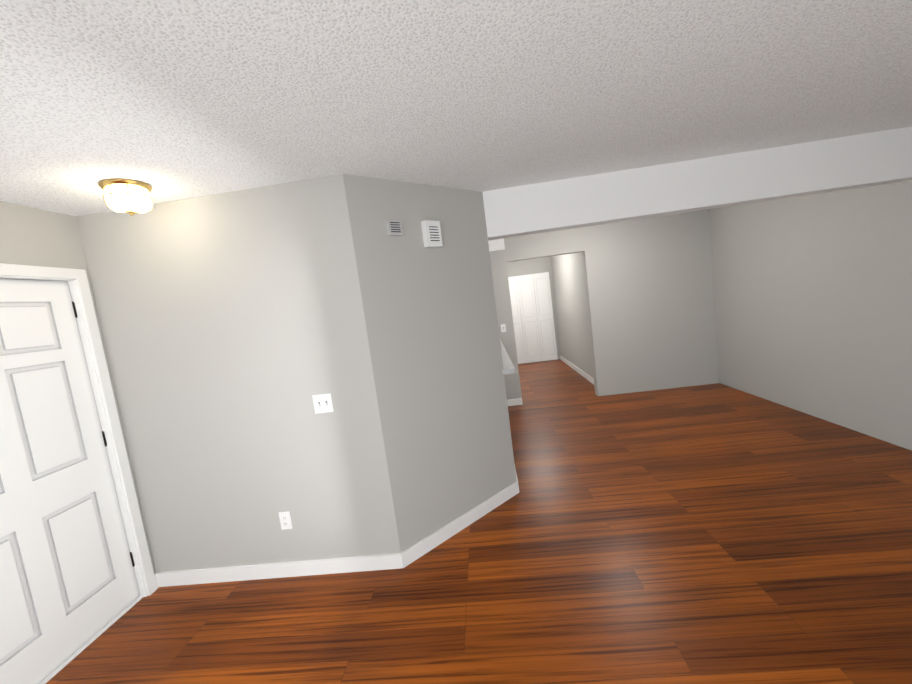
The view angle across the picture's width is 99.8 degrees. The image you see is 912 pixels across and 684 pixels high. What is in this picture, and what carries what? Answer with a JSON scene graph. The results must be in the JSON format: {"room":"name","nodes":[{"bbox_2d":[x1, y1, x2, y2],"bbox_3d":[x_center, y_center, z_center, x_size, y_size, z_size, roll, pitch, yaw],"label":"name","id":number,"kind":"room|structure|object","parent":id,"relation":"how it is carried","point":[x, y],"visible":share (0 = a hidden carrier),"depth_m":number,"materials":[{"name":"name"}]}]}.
{"room":"empty living room","nodes":[
{"label":"empty living room","id":0,"kind":"room"},
{"bbox_2d":[0,201,155,573],"bbox_3d":[-2.256,0.508,1.890,0.150,2.425,1.439,-7,6,4],"label":"wall","id":1,"kind":"structure","parent":0,"point":[31,236],"depth_m":2.15,"materials":[{"name":"grey paint"}]},
{"bbox_2d":[0,279,139,683],"bbox_3d":[-2.183,0.686,1.926,0.126,2.016,0.916,-7,6,4],"label":"entry door","id":2,"kind":"structure","parent":1,"relation":"in","point":[68,585],"depth_m":2.07,"materials":[{"name":"white paint"}]},
{"bbox_2d":[0,263,156,683],"bbox_3d":[-2.226,0.665,1.922,0.166,2.101,1.046,-7,6,4],"label":"door frame","id":3,"kind":"structure","parent":1,"relation":"attached to","point":[81,297],"depth_m":2.36,"materials":[{"name":"white wood"}]},
{"bbox_2d":[154,355,593,587],"bbox_3d":[0.287,1.359,1.881,6.500,0.095,14.500,-7,6,4],"label":"baseboard","id":4,"kind":"structure","parent":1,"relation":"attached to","point":[411,554],"depth_m":2.51,"materials":[{"name":"white wood"}]},
{"bbox_2d":[76,174,400,572],"bbox_3d":[-1.314,0.327,2.459,1.670,2.425,0.150,-7,6,4],"label":"wall","id":5,"kind":"structure","parent":0,"point":[233,329],"depth_m":2.37,"materials":[{"name":"grey paint"}]},
{"bbox_2d":[279,511,291,529],"bbox_3d":[-1.091,1.142,2.455,0.070,0.115,0.009,-7,6,4],"label":"electrical outlet plate","id":6,"kind":"object","parent":5,"relation":"attached to","point":[285,520],"visible":1,"depth_m":2.45,"materials":[{"name":"white plastic"}]},
{"bbox_2d":[312,393,333,413],"bbox_3d":[-0.815,0.378,2.348,0.116,0.115,0.019,-7,6,4],"label":"switch plate","id":7,"kind":"object","parent":5,"relation":"attached to","point":[323,403],"visible":1,"depth_m":2.35,"materials":[{"name":"white plastic"}]},
{"bbox_2d":[343,174,515,552],"bbox_3d":[-0.117,0.142,2.746,1.140,2.425,0.150,-12,8,-40],"label":"wall","id":8,"kind":"structure","parent":0,"point":[431,320],"depth_m":2.61,"materials":[{"name":"grey paint"}]},
{"bbox_2d":[386,220,402,235],"bbox_3d":[-0.386,-0.713,2.405,0.100,0.090,0.026,-12,8,-40],"label":"vent","id":9,"kind":"object","parent":8,"relation":"attached to","point":[394,227],"visible":1,"depth_m":2.39,"materials":[{"name":"grey plastic"}]},
{"bbox_2d":[421,220,442,247],"bbox_3d":[-0.161,-0.725,2.586,0.124,0.170,0.048,-12,8,-40],"label":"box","id":10,"kind":"object","parent":8,"relation":"attached to","point":[431,233],"visible":1,"depth_m":2.56,"materials":[{"name":"white plastic"}]},
{"bbox_2d":[0,0,911,237],"bbox_3d":[-0.021,-1.041,1.684,7.100,0.100,15.200,-7,6,4],"label":"ceiling","id":11,"kind":"structure","parent":0,"point":[170,100],"depth_m":1.47,"materials":[{"name":"white paint"}]},
{"bbox_2d":[98,178,152,215],"bbox_3d":[-1.683,-0.727,1.977,0.216,0.152,0.216,-7,6,4],"label":"flush-mount light fixture","id":12,"kind":"object","parent":11,"relation":"attached to","point":[131,197],"visible":1,"depth_m":1.92,"materials":[{"name":"white glass"}]},
{"bbox_2d":[482,127,911,239],"bbox_3d":[1.759,-1.174,2.912,3.134,0.345,0.160,-7,6,4],"label":"header beam","id":13,"kind":"structure","parent":11,"relation":"attached to","point":[829,165],"depth_m":2.83,"materials":[{"name":"white paint"}]},
{"bbox_2d":[46,359,911,683],"bbox_3d":[0.303,1.450,1.941,7.100,0.100,15.200,-7,6,4],"label":"floor","id":14,"kind":"structure","parent":0,"point":[718,533],"depth_m":2.17,"materials":[{"name":"brown wood"}]},
{"bbox_3d":[0.470,0.617,4.401,0.120,1.000,2.554,-7,6,4],"label":"wall","id":15,"kind":"structure","parent":14,"relation":"on","visible":0},
{"bbox_2d":[500,339,514,373],"bbox_3d":[0.428,0.102,4.341,0.250,0.040,2.564,-7,6,4],"label":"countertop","id":16,"kind":"structure","parent":15,"relation":"on","point":[508,367],"depth_m":3.33,"materials":[{"name":"white wood"}]},
{"bbox_2d":[506,256,557,361],"bbox_3d":[1.472,-0.705,8.960,1.650,2.425,0.150,-7,6,4],"label":"wall","id":17,"kind":"structure","parent":0,"point":[537,265],"depth_m":8.77,"materials":[{"name":"grey paint"}]},
{"bbox_2d":[508,272,557,363],"bbox_3d":[1.509,-0.505,8.852,1.452,2.018,0.044,-7,6,4],"label":"bifold closet door","id":18,"kind":"structure","parent":17,"relation":"in","point":[537,343],"depth_m":8.82,"materials":[{"name":"white paint"}]},
{"bbox_2d":[550,252,593,377],"bbox_3d":[2.259,-0.636,7.289,0.150,2.425,3.380,-7,6,4],"label":"wall","id":19,"kind":"structure","parent":0,"point":[569,302],"depth_m":7.22,"materials":[{"name":"grey paint"}]},
{"bbox_2d":[489,209,719,399],"bbox_3d":[0.464,-0.235,5.670,6.650,2.425,0.150,-7,6,4],"label":"wall","id":20,"kind":"structure","parent":0,"point":[649,290],"depth_m":5.42,"materials":[{"name":"grey paint"}]},
{"bbox_2d":[488,238,504,251],"bbox_3d":[-1.147,-1.167,5.584,3.700,0.155,0.020,-7,6,4],"label":"soffit","id":21,"kind":"structure","parent":20,"relation":"attached to","point":[496,244],"depth_m":5.44,"materials":[{"name":"white paint"}]},
{"bbox_2d":[501,324,505,331],"bbox_3d":[0.688,-0.201,5.574,0.070,0.115,0.019,-7,6,4],"label":"switch plate","id":22,"kind":"object","parent":20,"relation":"attached to","point":[503,327],"visible":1,"depth_m":5.58,"materials":[{"name":"white plastic"}]},
{"bbox_2d":[709,179,911,449],"bbox_3d":[3.316,0.003,-0.245,0.150,2.425,11.270,-7,6,4],"label":"wall","id":23,"kind":"structure","parent":0,"point":[813,301],"depth_m":3.66,"materials":[{"name":"grey paint"}]}
]}

